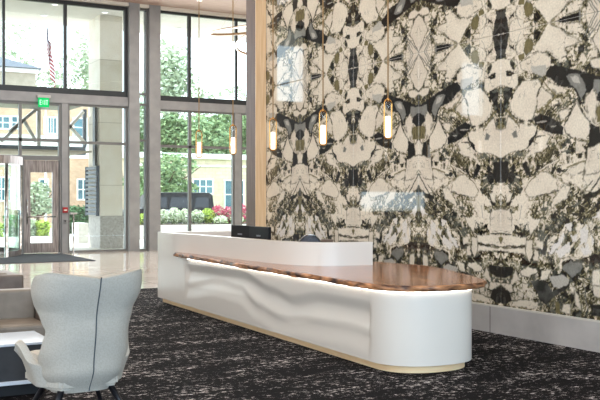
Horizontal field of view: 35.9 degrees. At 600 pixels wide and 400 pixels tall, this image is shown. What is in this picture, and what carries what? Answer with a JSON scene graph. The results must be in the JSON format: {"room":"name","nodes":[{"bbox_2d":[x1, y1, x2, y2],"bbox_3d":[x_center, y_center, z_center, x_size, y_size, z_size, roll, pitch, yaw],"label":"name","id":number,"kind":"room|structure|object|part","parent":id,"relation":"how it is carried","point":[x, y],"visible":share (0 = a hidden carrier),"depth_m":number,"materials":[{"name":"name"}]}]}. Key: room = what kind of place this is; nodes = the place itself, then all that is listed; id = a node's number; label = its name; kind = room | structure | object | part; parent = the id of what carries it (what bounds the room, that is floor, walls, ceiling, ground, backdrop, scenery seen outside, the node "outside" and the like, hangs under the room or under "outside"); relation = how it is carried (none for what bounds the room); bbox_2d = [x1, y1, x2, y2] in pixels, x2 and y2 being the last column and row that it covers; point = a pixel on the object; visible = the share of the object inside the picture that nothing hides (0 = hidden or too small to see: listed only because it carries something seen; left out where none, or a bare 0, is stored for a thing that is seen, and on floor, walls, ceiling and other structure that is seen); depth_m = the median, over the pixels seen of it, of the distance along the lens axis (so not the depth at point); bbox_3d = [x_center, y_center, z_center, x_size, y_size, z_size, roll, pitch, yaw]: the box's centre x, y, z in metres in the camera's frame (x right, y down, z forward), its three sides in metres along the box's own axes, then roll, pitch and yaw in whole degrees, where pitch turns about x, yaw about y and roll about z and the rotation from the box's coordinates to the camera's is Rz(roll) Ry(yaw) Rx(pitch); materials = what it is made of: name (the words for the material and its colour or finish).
{"room":"lobby","nodes":[
{"label":"lobby","id":0,"kind":"room"},
{"bbox_2d":[0,251,157,288],"bbox_3d":[-7.300,1.580,20.130,25.000,0.100,11.650,0,0,-29],"label":"floor","id":1,"kind":"structure","parent":0,"point":[106,263],"depth_m":21.33,"materials":[{"name":"tile"}]},
{"bbox_2d":[0,253,95,263],"bbox_3d":[-9.672,1.522,22.840,8.520,0.013,3.800,0,0,-29],"label":"entrance mat","id":2,"kind":"object","parent":1,"relation":"on","point":[45,257],"visible":1,"depth_m":24.02,"materials":[{"name":"grey carpet"}]},
{"bbox_2d":[70,213,76,253],"bbox_3d":[-6.457,0.945,26.426,0.220,1.170,0.220,0,0,-29],"label":"barrier post","id":3,"kind":"object","parent":1,"relation":"on","point":[70,213],"visible":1,"depth_m":26.40,"materials":[{"name":"silver metal"}]},
{"bbox_2d":[0,2,245,252],"bbox_3d":[-10.188,-2.180,25.063,25.200,7.420,0.520,0,0,-29],"label":"wall","id":4,"kind":"structure","parent":0,"point":[132,101],"depth_m":27.96,"materials":[{"name":"grey paint"}]},
{"bbox_2d":[0,155,22,257],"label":"door","id":5,"kind":"structure","parent":4,"relation":"in","point":[6,161],"depth_m":24.78,"materials":[{"name":"metal"}]},
{"bbox_3d":[-7.807,0.280,24.661,0.110,2.500,0.110,0,0,-29],"label":"post","id":6,"kind":"part","parent":5,"relation":"part of","materials":[{"name":"silver metal"}]},
{"bbox_3d":[-8.112,1.450,26.001,0.548,0.160,2.672,0,0,-24],"label":"rail","id":7,"kind":"part","parent":5,"relation":"part of","materials":[{"name":"metal"}]},
{"bbox_3d":[-7.810,0.280,25.893,0.110,2.500,0.110,0,0,-29],"label":"post","id":8,"kind":"part","parent":5,"relation":"part of","materials":[{"name":"silver metal"}]},
{"bbox_2d":[0,100,61,158],"bbox_3d":[-9.766,-1.995,25.254,6.522,1.610,0.120,0,0,-29],"label":"window","id":9,"kind":"structure","parent":4,"relation":"in","point":[19,139],"depth_m":26.38,"materials":[{"name":"grey metal"}]},
{"bbox_2d":[22,158,60,253],"bbox_3d":[-7.413,0.170,26.563,1.108,2.720,0.225,0,0,-29],"label":"door","id":10,"kind":"structure","parent":4,"relation":"in","point":[53,166],"depth_m":26.52,"materials":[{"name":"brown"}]},
{"bbox_2d":[37,95,50,106],"bbox_3d":[-7.306,-2.820,26.419,0.380,0.340,0.100,0,0,-29],"label":"exit sign","id":11,"kind":"object","parent":4,"relation":"attached to","point":[43,100],"visible":1,"depth_m":26.39,"materials":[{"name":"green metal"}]},
{"bbox_2d":[0,0,127,96],"bbox_3d":[-9.555,-4.420,25.373,10.007,2.700,0.120,0,0,-29],"label":"window","id":12,"kind":"structure","parent":4,"relation":"in","point":[64,90],"depth_m":26.88,"materials":[{"name":"grey"}]},
{"bbox_2d":[62,207,67,212],"bbox_3d":[-6.784,0.290,26.782,0.150,0.160,0.058,0,0,-29],"label":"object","id":13,"kind":"object","parent":4,"relation":"attached to","point":[64,209],"visible":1,"depth_m":26.76,"materials":[{"name":"red plastic"}]},
{"bbox_2d":[68,104,127,252],"bbox_3d":[-5.982,-0.635,27.381,1.810,4.330,0.120,0,0,-29],"label":"window","id":14,"kind":"structure","parent":4,"relation":"in","point":[125,143],"depth_m":27.59,"materials":[{"name":"grey"}]},
{"bbox_2d":[140,9,147,250],"bbox_3d":[-4.777,-2.120,28.058,0.307,7.300,0.120,0,0,-29],"label":"window","id":15,"kind":"structure","parent":4,"relation":"in","point":[145,94],"depth_m":28.08,"materials":[{"name":"grey metal"}]},
{"bbox_2d":[66,0,245,19],"bbox_3d":[-10.032,-5.890,24.990,25.400,0.200,0.160,0,0,-29],"label":"trim","id":16,"kind":"structure","parent":4,"relation":"attached to","point":[105,2],"depth_m":28.37,"materials":[{"name":"beige"}]},
{"bbox_2d":[161,109,233,230],"bbox_3d":[-3.228,-0.620,28.929,2.542,4.300,0.120,0,0,-29],"label":"window","id":17,"kind":"structure","parent":4,"relation":"in","point":[188,146],"depth_m":28.78,"materials":[{"name":"grey metal"}]},
{"bbox_2d":[161,11,245,104],"bbox_3d":[-1.760,-4.400,29.754,5.910,2.740,0.120,0,0,-29],"label":"window","id":18,"kind":"structure","parent":4,"relation":"in","point":[188,98],"depth_m":28.91,"materials":[{"name":"grey"}]},
{"bbox_2d":[241,113,245,224],"bbox_3d":[-0.552,-0.620,30.433,3.138,4.300,0.120,0,0,-29],"label":"window","id":19,"kind":"structure","parent":4,"relation":"in","point":[242,148],"depth_m":29.62,"materials":[{"name":"grey metal"}]},
{"bbox_2d":[0,0,245,41],"bbox_3d":[-2.919,-6.130,31.724,54.000,0.480,4.230,0,0,-29],"label":"soffit","id":20,"kind":"structure","parent":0,"point":[15,10],"depth_m":30.25,"materials":[{"name":"white paint"}]},
{"bbox_2d":[62,0,244,19],"bbox_3d":[-10.202,-5.820,25.089,25.200,0.140,0.180,0,0,-29],"label":"wall","id":21,"kind":"structure","parent":0,"point":[62,0],"depth_m":28.43,"materials":[{"name":"grey paint"}]},
{"bbox_2d":[109,0,245,14],"bbox_3d":[-1.971,-5.990,10.650,25.400,0.200,32.900,0,0,-29],"label":"ceiling","id":22,"kind":"structure","parent":0,"point":[222,6],"depth_m":27.93,"materials":[{"name":"beige paint"}]},
{"bbox_2d":[196,130,201,157],"bbox_3d":[-1.517,-3.259,13.924,0.110,5.263,0.110,0,0,-29],"label":"pendant lamp","id":23,"kind":"object","parent":22,"relation":"hanging from","point":[198,144],"visible":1,"depth_m":13.90,"materials":[{"name":"brown"}]},
{"bbox_3d":[-1.517,-0.758,13.924,0.056,0.217,0.056,0,0,-29],"label":"lamp shade","id":24,"kind":"part","parent":23,"relation":"part of","materials":[{"name":"white glass"}]},
{"bbox_2d":[209,0,245,35],"bbox_3d":[-0.895,-4.910,22.440,2.602,1.963,2.626,0,0,-29],"label":"ring chandelier","id":25,"kind":"object","parent":22,"relation":"hanging from","point":[212,33],"visible":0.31,"depth_m":22.34,"materials":[{"name":"brown metal"}]},
{"bbox_3d":[-0.896,-4.163,22.439,2.595,0.467,2.616,0,0,-29],"label":"ring frame","id":26,"kind":"part","parent":25,"relation":"part of","materials":[{"name":"brown metal"}]},
{"bbox_2d":[229,0,236,154],"bbox_3d":[-0.931,-3.259,12.881,0.110,5.263,0.110,0,0,-29],"label":"pendant lamp","id":27,"kind":"object","parent":22,"relation":"hanging from","point":[232,125],"visible":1,"depth_m":12.88,"materials":[{"name":"white glass"}]},
{"bbox_3d":[-0.931,-0.758,12.881,0.056,0.217,0.056,0,0,-29],"label":"lamp shade","id":28,"kind":"part","parent":27,"relation":"part of","materials":[{"name":"white glass"}]},
{"bbox_3d":[-0.931,-3.458,12.881,0.016,4.825,0.014,0,0,-29],"label":"cord","id":29,"kind":"part","parent":27,"relation":"part of","materials":[{"name":"brown plastic"}]},
{"bbox_2d":[235,28,245,54],"bbox_3d":[-0.791,-4.666,21.579,1.448,2.450,1.406,0,0,-29],"label":"ring chandelier","id":30,"kind":"object","parent":22,"relation":"hanging from","point":[243,36],"visible":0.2,"depth_m":21.41,"materials":[{"name":"brown metal"}]},
{"bbox_3d":[-0.791,-3.655,21.580,1.436,0.423,1.402,0,0,-29],"label":"ring frame","id":31,"kind":"part","parent":30,"relation":"part of","materials":[{"name":"brown metal"}]},
{"bbox_2d":[269,0,276,150],"bbox_3d":[-0.345,-3.259,11.838,0.110,5.263,0.110,0,0,-29],"label":"pendant lamp","id":32,"kind":"object","parent":22,"relation":"hanging from","point":[272,118],"visible":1,"depth_m":11.83,"materials":[{"name":"white glass"}]},
{"bbox_3d":[-0.345,-0.758,11.838,0.056,0.217,0.056,0,0,-29],"label":"lamp shade","id":33,"kind":"part","parent":32,"relation":"part of","materials":[{"name":"white glass"}]},
{"bbox_3d":[-0.345,-3.458,11.838,0.016,4.825,0.014,0,0,-29],"label":"cord","id":34,"kind":"part","parent":32,"relation":"part of","materials":[{"name":"brown plastic"}]},
{"bbox_2d":[319,0,326,145],"bbox_3d":[0.267,-3.259,10.750,0.110,5.263,0.110,0,0,-29],"label":"pendant lamp","id":35,"kind":"object","parent":22,"relation":"hanging from","point":[322,110],"visible":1,"depth_m":10.74,"materials":[{"name":"white glass"}]},
{"bbox_3d":[0.267,-0.758,10.750,0.056,0.217,0.056,0,0,-29],"label":"lamp shade","id":36,"kind":"part","parent":35,"relation":"part of","materials":[{"name":"white glass"}]},
{"bbox_3d":[0.267,-3.458,10.750,0.016,4.825,0.014,0,0,-29],"label":"cord","id":37,"kind":"part","parent":35,"relation":"part of","materials":[{"name":"brown plastic"}]},
{"bbox_2d":[383,0,391,138],"bbox_3d":[0.912,-3.259,9.603,0.110,5.263,0.110,0,0,-29],"label":"pendant lamp","id":38,"kind":"object","parent":22,"relation":"hanging from","point":[387,121],"visible":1,"depth_m":9.60,"materials":[{"name":"white glass"}]},
{"bbox_3d":[0.912,-0.758,9.603,0.056,0.217,0.056,0,0,-29],"label":"lamp shade","id":39,"kind":"part","parent":38,"relation":"part of","materials":[{"name":"white glass"}]},
{"bbox_3d":[0.912,-3.458,9.603,0.016,4.825,0.014,0,0,-29],"label":"cord","id":40,"kind":"part","parent":38,"relation":"part of","materials":[{"name":"brown plastic"}]},
{"bbox_2d":[246,0,265,226],"bbox_3d":[-0.615,-2.180,15.890,0.500,7.420,0.375,0,0,-29],"label":"wall trim","id":41,"kind":"structure","parent":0,"point":[255,9],"depth_m":15.67,"materials":[{"name":"brown wood"}]},
{"bbox_2d":[0,288,599,399],"bbox_3d":[-3.063,1.580,3.612,16.200,0.100,21.300,0,0,-29],"label":"floor","id":42,"kind":"structure","parent":0,"point":[176,353],"depth_m":8.22,"materials":[{"name":"carpet"}]},
{"bbox_2d":[0,270,22,288],"bbox_3d":[-4.073,1.159,9.848,2.050,0.742,0.840,0,0,-29],"label":"sofa","id":43,"kind":"object","parent":42,"relation":"on","point":[8,280],"visible":0.34,"depth_m":9.93,"materials":[{"name":"brown leather"}]},
{"bbox_3d":[-3.265,1.115,10.370,0.130,0.610,0.720,0,0,-29],"label":"armrest","id":44,"kind":"part","parent":43,"relation":"part of","materials":[{"name":"leather"}]},
{"bbox_2d":[0,331,43,396],"bbox_3d":[-2.508,1.320,7.360,0.940,0.420,0.650,0,0,-29],"label":"coffee table","id":45,"kind":"object","parent":42,"relation":"on","point":[13,381],"visible":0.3,"depth_m":7.21,"materials":[{"name":"white"}]},
{"bbox_3d":[-2.508,1.415,7.360,0.940,0.030,0.650,0,0,-29],"label":"trim","id":46,"kind":"part","parent":45,"relation":"part of","materials":[{"name":"white"}]},
{"bbox_2d":[0,288,44,335],"bbox_3d":[-3.255,1.192,8.403,2.000,0.675,0.840,0,0,-29],"label":"sofa","id":47,"kind":"object","parent":42,"relation":"on","point":[18,313],"visible":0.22,"depth_m":8.77,"materials":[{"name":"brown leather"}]},
{"bbox_2d":[0,288,34,318],"bbox_3d":[-2.964,1.002,8.773,0.862,0.295,0.200,0,0,-29],"label":"cushion","id":48,"kind":"object","parent":47,"relation":"on","point":[15,303],"depth_m":8.82,"materials":[{"name":"beige leather"}]},
{"bbox_2d":[0,317,44,335],"bbox_3d":[-2.812,1.196,8.503,0.862,0.143,0.580,0,0,-29],"label":"seat cushion","id":49,"kind":"object","parent":47,"relation":"on","point":[7,324],"depth_m":8.43,"materials":[{"name":"beige leather"}]},
{"bbox_3d":[-2.410,1.153,8.809,0.130,0.555,0.720,0,0,-29],"label":"armrest","id":50,"kind":"part","parent":47,"relation":"part of","materials":[{"name":"brown leather"}]},
{"bbox_2d":[14,269,141,399],"bbox_3d":[-1.537,1.005,6.454,0.820,1.065,0.842,0,0,-33],"label":"wingback chair","id":51,"kind":"object","parent":42,"relation":"on","point":[85,320],"visible":1,"depth_m":6.18,"materials":[{"name":"grey fabric"}]},
{"bbox_3d":[-1.785,1.119,6.300,0.401,0.318,0.157,0,0,32],"label":"armrest","id":52,"kind":"part","parent":51,"relation":"part of","materials":[{"name":"grey fabric"}]},
{"bbox_2d":[30,350,39,360],"bbox_3d":[-1.603,1.139,6.555,0.558,0.119,0.600,0,0,-33],"label":"seat cushion","id":53,"kind":"object","parent":51,"relation":"on","point":[35,353],"depth_m":6.53,"materials":[{"name":"beige fabric"}]},
{"bbox_3d":[-1.855,1.399,6.533,0.213,0.276,0.048,0,0,19],"label":"leg","id":54,"kind":"part","parent":51,"relation":"part of","materials":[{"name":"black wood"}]},
{"bbox_3d":[-1.634,1.400,6.184,0.048,0.273,0.186,0,0,21],"label":"leg","id":55,"kind":"part","parent":51,"relation":"part of","materials":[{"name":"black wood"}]},
{"bbox_3d":[-1.592,1.240,6.538,0.559,0.080,0.600,0,0,-33],"label":"seat","id":56,"kind":"part","parent":51,"relation":"part of","materials":[{"name":"grey fabric"}]},
{"bbox_3d":[-1.483,1.399,6.778,0.048,0.276,0.213,0,0,4],"label":"leg","id":57,"kind":"part","parent":51,"relation":"part of","materials":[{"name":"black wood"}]},
{"bbox_3d":[-1.250,1.400,6.437,0.187,0.273,0.048,0,0,2],"label":"leg","id":58,"kind":"part","parent":51,"relation":"part of","materials":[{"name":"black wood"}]},
{"bbox_3d":[-1.296,1.119,6.621,0.157,0.318,0.401,0,0,-8],"label":"armrest","id":59,"kind":"part","parent":51,"relation":"part of","materials":[{"name":"grey fabric"}]},
{"bbox_2d":[299,234,320,241],"bbox_3d":[0.152,1.006,13.386,0.436,1.047,0.516,0,0,-1],"label":"office chair","id":60,"kind":"object","parent":42,"relation":"on","point":[308,237],"visible":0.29,"depth_m":13.17,"materials":[{"name":"grey"}]},
{"bbox_3d":[0.143,0.759,13.216,0.385,0.502,0.111,0,0,-1],"label":"backrest","id":61,"kind":"part","parent":60,"relation":"part of","materials":[{"name":"grey"}]},
{"bbox_2d":[158,231,486,372],"bbox_3d":[0.065,1.005,11.266,1.805,1.050,6.787,0,0,-26],"label":"reception desk","id":62,"kind":"object","parent":42,"relation":"on","point":[332,298],"visible":1,"depth_m":9.56,"materials":[{"name":"white"}]},
{"bbox_2d":[231,225,248,237],"bbox_3d":[-0.773,0.543,12.600,0.200,0.400,0.500,0,0,-33],"label":"monitor","id":63,"kind":"object","parent":62,"relation":"on","point":[242,231],"visible":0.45,"depth_m":12.56,"materials":[{"name":"black plastic"}]},
{"bbox_2d":[249,226,270,239],"bbox_3d":[-0.492,0.543,11.998,0.200,0.400,0.580,0,0,-28],"label":"monitor","id":64,"kind":"object","parent":62,"relation":"on","point":[255,232],"visible":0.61,"depth_m":11.94,"materials":[{"name":"black plastic"}]},
{"bbox_2d":[321,239,332,241],"bbox_3d":[0.332,0.613,11.389,0.100,0.260,0.130,0,0,-29],"label":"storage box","id":65,"kind":"object","parent":62,"relation":"on","point":[322,240],"visible":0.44,"depth_m":11.34,"materials":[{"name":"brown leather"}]},
{"bbox_2d":[266,0,599,319],"bbox_3d":[4.356,-2.180,7.251,0.300,7.420,20.372,0,0,-29],"label":"wall","id":66,"kind":"structure","parent":0,"point":[488,170],"depth_m":11.38,"materials":[{"name":"stone"}]},
{"bbox_2d":[472,302,599,352],"bbox_3d":[4.314,1.380,7.002,0.042,0.300,19.980,0,0,-29],"label":"baseboard","id":67,"kind":"structure","parent":66,"relation":"attached to","point":[568,332],"depth_m":10.04,"materials":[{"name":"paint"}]},
{"label":"outside","id":68,"kind":"structure","parent":0,"visible":0},
{"bbox_2d":[0,232,143,253],"bbox_3d":[-43.070,1.600,117.441,220.000,0.100,193.040,0,0,-29],"label":"ground","id":69,"kind":"structure","parent":68,"point":[13,241],"depth_m":33.81,"materials":[{"name":"white concrete"}]},
{"bbox_2d":[0,222,3,236],"bbox_3d":[-13.009,1.248,39.151,0.857,0.737,1.175,0,0,-29],"label":"shrub","id":70,"kind":"object","parent":69,"relation":"on","point":[1,224],"visible":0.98,"depth_m":38.92,"materials":[{"name":"green plant"}]},
{"bbox_2d":[0,25,9,58],"bbox_3d":[-34.654,-10.079,108.886,3.520,23.261,4.400,0,0,-29],"label":"tree","id":71,"kind":"object","parent":69,"relation":"on","point":[6,43],"visible":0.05,"depth_m":109.08,"materials":[{"name":"green plant"}]},
{"bbox_2d":[2,214,17,236],"bbox_3d":[-12.280,1.104,39.561,0.752,1.018,1.175,0,0,-29],"label":"shrub","id":72,"kind":"object","parent":69,"relation":"on","point":[13,219],"visible":0.63,"depth_m":39.21,"materials":[{"name":"green plant"}]},
{"bbox_2d":[0,57,42,85],"bbox_3d":[-28.998,-5.548,76.734,12.008,14.195,13.800,0,0,-29],"label":"house","id":73,"kind":"structure","parent":69,"relation":"on","point":[16,73],"depth_m":73.52,"materials":[{"name":"white paint"}]},
{"bbox_3d":[-29.023,-10.281,76.577,11.811,0.350,12.450,0,0,-29],"label":"cornice","id":74,"kind":"part","parent":73,"relation":"part of","materials":[{"name":"white paint"}]},
{"bbox_2d":[0,20,44,86],"bbox_3d":[-28.176,-10.077,93.291,5.233,23.256,5.087,0,0,-29],"label":"tree","id":75,"kind":"object","parent":69,"relation":"on","point":[17,33],"visible":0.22,"depth_m":93.59,"materials":[{"name":"green plant"}]},
{"bbox_2d":[12,181,51,220],"bbox_3d":[-12.081,0.346,42.450,2.116,2.428,2.312,0,0,-29],"label":"tree","id":76,"kind":"object","parent":69,"relation":"on","point":[40,200],"visible":0.57,"depth_m":42.17,"materials":[{"name":"green plant"}]},
{"bbox_2d":[31,219,36,235],"bbox_3d":[-11.694,1.187,39.880,0.609,0.842,1.168,0,0,-29],"label":"shrub","id":77,"kind":"object","parent":69,"relation":"on","point":[33,221],"visible":0.22,"depth_m":39.57,"materials":[{"name":"green plant"}]},
{"bbox_2d":[35,220,50,235],"bbox_3d":[-11.206,1.220,40.159,0.658,0.785,1.144,0,0,-29],"label":"shrub","id":78,"kind":"object","parent":69,"relation":"on","point":[42,227],"visible":0.95,"depth_m":39.82,"materials":[{"name":"green plant"}]},
{"bbox_2d":[0,107,88,223],"bbox_3d":[-19.971,-2.791,62.736,12.883,8.682,5.450,0,0,-29],"label":"brick building","id":79,"kind":"structure","parent":69,"relation":"on","point":[8,116],"depth_m":61.55,"materials":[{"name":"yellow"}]},
{"bbox_2d":[44,24,55,221],"bbox_3d":[-12.352,-3.724,45.815,0.555,10.549,0.330,0,0,-29],"label":"flag pole","id":80,"kind":"object","parent":69,"relation":"on","point":[48,47],"visible":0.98,"depth_m":45.72,"materials":[{"name":"silver metal"}]},
{"bbox_2d":[41,65,67,87],"bbox_3d":[-21.558,-5.164,82.149,3.413,13.432,4.102,0,0,-29],"label":"tree","id":81,"kind":"object","parent":69,"relation":"on","point":[56,70],"visible":0.06,"depth_m":81.38,"materials":[{"name":"green plant"}]},
{"bbox_2d":[55,28,88,88],"bbox_3d":[-21.238,-7.686,88.907,4.843,18.474,4.091,0,0,-29],"label":"tree","id":82,"kind":"object","parent":69,"relation":"on","point":[84,73],"visible":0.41,"depth_m":88.90,"materials":[{"name":"green plant"}]},
{"bbox_2d":[70,205,88,233],"bbox_3d":[-10.367,0.906,43.037,1.406,1.398,1.374,0,0,-29],"label":"hedge","id":83,"kind":"object","parent":69,"relation":"on","point":[80,216],"visible":0.44,"depth_m":42.60,"materials":[{"name":"green plant"}]},
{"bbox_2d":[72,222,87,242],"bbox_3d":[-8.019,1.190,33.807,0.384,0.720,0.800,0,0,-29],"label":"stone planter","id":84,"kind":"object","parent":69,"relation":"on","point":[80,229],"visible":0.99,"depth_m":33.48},
{"bbox_2d":[89,15,123,248],"bbox_3d":[-6.322,-2.170,30.189,0.771,7.440,1.270,0,0,-29],"label":"stone column","id":85,"kind":"structure","parent":69,"relation":"on","point":[106,230],"depth_m":29.68,"materials":[{"name":"grey stone"}]},
{"bbox_2d":[85,107,98,215],"bbox_3d":[-6.705,-1.410,29.946,0.125,3.840,1.220,0,0,-29],"label":"screen","id":86,"kind":"object","parent":85,"relation":"attached to","point":[96,168],"visible":0.93,"depth_m":29.67,"materials":[{"name":"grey metal"}]},
{"bbox_3d":[-7.005,-0.290,30.454,0.100,1.600,0.040,0,0,-29],"label":"frame post","id":87,"kind":"part","parent":86,"relation":"part of","materials":[{"name":"blue metal"}]},
{"bbox_3d":[-6.427,-0.290,29.425,0.100,1.600,0.040,0,0,-29],"label":"frame post","id":88,"kind":"part","parent":86,"relation":"part of","materials":[{"name":"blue metal"}]},
{"bbox_2d":[123,100,143,151],"bbox_3d":[-17.214,-4.666,100.459,3.993,12.436,4.060,0,0,-29],"label":"tree","id":89,"kind":"object","parent":69,"relation":"on","point":[142,107],"visible":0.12,"depth_m":99.44,"materials":[{"name":"green plant"}]},
{"bbox_2d":[140,224,143,238],"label":"flower planter","id":90,"kind":"object","parent":69,"relation":"on","point":[142,225],"depth_m":36.65,"materials":[{"name":"stone"}]},
{"bbox_2d":[140,213,143,224],"bbox_3d":[-6.419,0.768,37.585,0.661,0.480,0.706,0,0,-29],"label":"flowering plant","id":91,"kind":"object","parent":90,"relation":"in","point":[141,214],"visible":0.38,"depth_m":37.41,"materials":[{"name":"green plant"}]},
{"bbox_2d":[161,209,169,223],"bbox_3d":[-5.648,0.688,37.998,0.628,0.649,0.751,0,0,-29],"label":"flowering plant","id":92,"kind":"object","parent":90,"relation":"in","point":[165,217],"visible":0.64,"depth_m":37.88,"materials":[{"name":"white plant"}]},
{"bbox_2d":[122,153,200,196],"bbox_3d":[-7.527,-0.561,50.739,4.399,4.235,5.529,0,0,-40],"label":"tree","id":93,"kind":"object","parent":69,"relation":"on","point":[170,172],"visible":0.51,"depth_m":49.73,"materials":[{"name":"green plant"}]},
{"bbox_2d":[140,38,195,134],"bbox_3d":[-12.440,-6.945,86.823,6.086,16.994,5.829,0,0,-29],"label":"tree","id":94,"kind":"object","parent":69,"relation":"on","point":[173,76],"visible":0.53,"depth_m":85.85,"materials":[{"name":"green plant"}]},
{"bbox_2d":[122,192,213,223],"bbox_3d":[-6.643,0.581,45.466,4.627,1.911,2.218,0,0,-29],"label":"van","id":95,"kind":"object","parent":69,"relation":"on","point":[199,200],"visible":0.2,"depth_m":45.03,"materials":[{"name":"black paint"}]},
{"bbox_2d":[161,113,199,152],"bbox_3d":[-10.042,-2.901,79.191,5.847,8.908,5.339,0,0,15],"label":"tree","id":96,"kind":"object","parent":69,"relation":"on","point":[170,126],"visible":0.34,"depth_m":78.01,"materials":[{"name":"green plant"}]},
{"bbox_2d":[122,152,245,215],"bbox_3d":[-6.743,-0.791,65.583,13.089,4.683,5.450,0,0,-29],"label":"stone building","id":97,"kind":"structure","parent":69,"relation":"on","point":[213,176],"depth_m":63.26,"materials":[{"name":"white paint"}]},
{"bbox_3d":[-6.743,-2.958,65.583,13.089,0.350,5.450,0,0,-29],"label":"cornice","id":98,"kind":"part","parent":97,"relation":"part of","materials":[{"name":"white stone"}]},
{"bbox_2d":[161,223,230,231],"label":"flower planter","id":99,"kind":"object","parent":69,"relation":"on","point":[180,227],"depth_m":37.83,"materials":[{"name":"concrete"}]},
{"bbox_2d":[167,207,180,223],"bbox_3d":[-5.192,0.649,38.265,0.661,0.741,0.754,0,0,-29],"label":"flowering plant","id":100,"kind":"object","parent":99,"relation":"in","point":[173,219],"visible":0.98,"depth_m":38.15,"materials":[{"name":"white plant"}]},
{"bbox_2d":[179,208,191,223],"bbox_3d":[-4.769,0.683,38.514,0.656,0.679,0.741,0,0,-29],"label":"flowering plant","id":101,"kind":"object","parent":99,"relation":"in","point":[184,220],"visible":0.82,"depth_m":38.36,"materials":[{"name":"white plant"}]},
{"bbox_2d":[191,210,204,223],"bbox_3d":[-4.308,0.697,38.763,0.640,0.659,0.724,0,0,-29],"label":"flowering plant","id":102,"kind":"object","parent":99,"relation":"in","point":[194,220],"visible":0.94,"depth_m":38.64,"materials":[{"name":"white plant"}]},
{"bbox_2d":[201,208,215,223],"bbox_3d":[-3.879,0.673,39.024,0.671,0.687,0.759,0,0,-29],"label":"flowering plant","id":103,"kind":"object","parent":99,"relation":"in","point":[208,217],"visible":0.94,"depth_m":38.87,"materials":[{"name":"green plant"}]},
{"bbox_2d":[211,205,224,217],"bbox_3d":[-3.483,0.599,39.246,0.702,0.830,0.637,0,0,43],"label":"flowering plant","id":104,"kind":"object","parent":99,"relation":"in","point":[218,207],"visible":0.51,"depth_m":39.13,"materials":[{"name":"pink plant"}]},
{"bbox_2d":[213,215,227,223],"bbox_3d":[-3.322,0.824,38.695,0.648,0.400,0.706,0,0,-29],"label":"flowering plant","id":105,"kind":"object","parent":99,"relation":"in","point":[221,219],"visible":1,"depth_m":38.55,"materials":[{"name":"white plant"}]},
{"bbox_2d":[221,206,230,222],"bbox_3d":[-3.066,0.639,39.468,0.646,0.770,0.702,0,0,-29],"label":"flowering plant","id":106,"kind":"object","parent":99,"relation":"in","point":[226,209],"visible":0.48,"depth_m":39.35,"materials":[{"name":"pink plant"}]},
{"bbox_2d":[242,204,245,222],"bbox_3d":[-2.457,0.600,39.820,0.663,0.907,0.707,0,0,-29],"label":"flowering plant","id":107,"kind":"object","parent":99,"relation":"in","point":[243,205],"visible":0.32,"depth_m":39.66,"materials":[{"name":"pink plant"}]},
{"bbox_2d":[186,75,216,126],"bbox_3d":[-10.137,-5.876,97.910,4.433,14.855,4.468,0,0,-29],"label":"tree","id":108,"kind":"object","parent":69,"relation":"on","point":[198,92],"visible":0.09,"depth_m":97.35,"materials":[{"name":"green plant"}]},
{"bbox_2d":[176,113,244,153],"bbox_3d":[-6.883,-2.905,73.736,5.735,8.917,5.869,0,0,-29],"label":"tree","id":109,"kind":"object","parent":69,"relation":"on","point":[215,132],"visible":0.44,"depth_m":72.47,"materials":[{"name":"green plant"}]},
{"bbox_2d":[214,84,245,99],"bbox_3d":[-6.564,-5.883,106.118,6.251,14.869,7.452,0,0,-29],"label":"tree","id":110,"kind":"object","parent":69,"relation":"on","point":[239,87],"visible":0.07,"depth_m":105.75,"materials":[{"name":"green plant"}]},
{"bbox_2d":[222,115,245,154],"bbox_3d":[-4.496,-3.407,84.879,5.449,9.919,6.828,0,0,32],"label":"tree","id":111,"kind":"object","parent":69,"relation":"on","point":[244,116],"visible":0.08,"depth_m":82.68,"materials":[{"name":"green plant"}]},
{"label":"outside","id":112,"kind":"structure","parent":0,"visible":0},
{"bbox_2d":[0,103,91,155],"bbox_3d":[-11.435,-2.280,27.585,11.097,1.620,2.900,0,0,-29],"label":"porch","id":113,"kind":"object","parent":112,"point":[38,149],"visible":0.77,"depth_m":30.31,"materials":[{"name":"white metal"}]},
{"bbox_3d":[-8.659,-2.435,30.695,0.120,1.270,0.120,0,0,-29],"label":"post","id":114,"kind":"part","parent":113,"relation":"part of","materials":[{"name":"white paint"}]},
{"bbox_3d":[-11.665,-1.495,27.335,10.450,0.050,2.690,0,0,-29],"label":"roof panel","id":115,"kind":"part","parent":113,"relation":"part of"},
{"bbox_3d":[-7.312,-2.435,31.452,0.120,1.270,0.120,0,0,-29],"label":"post","id":116,"kind":"part","parent":113,"relation":"part of","materials":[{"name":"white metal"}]}
]}

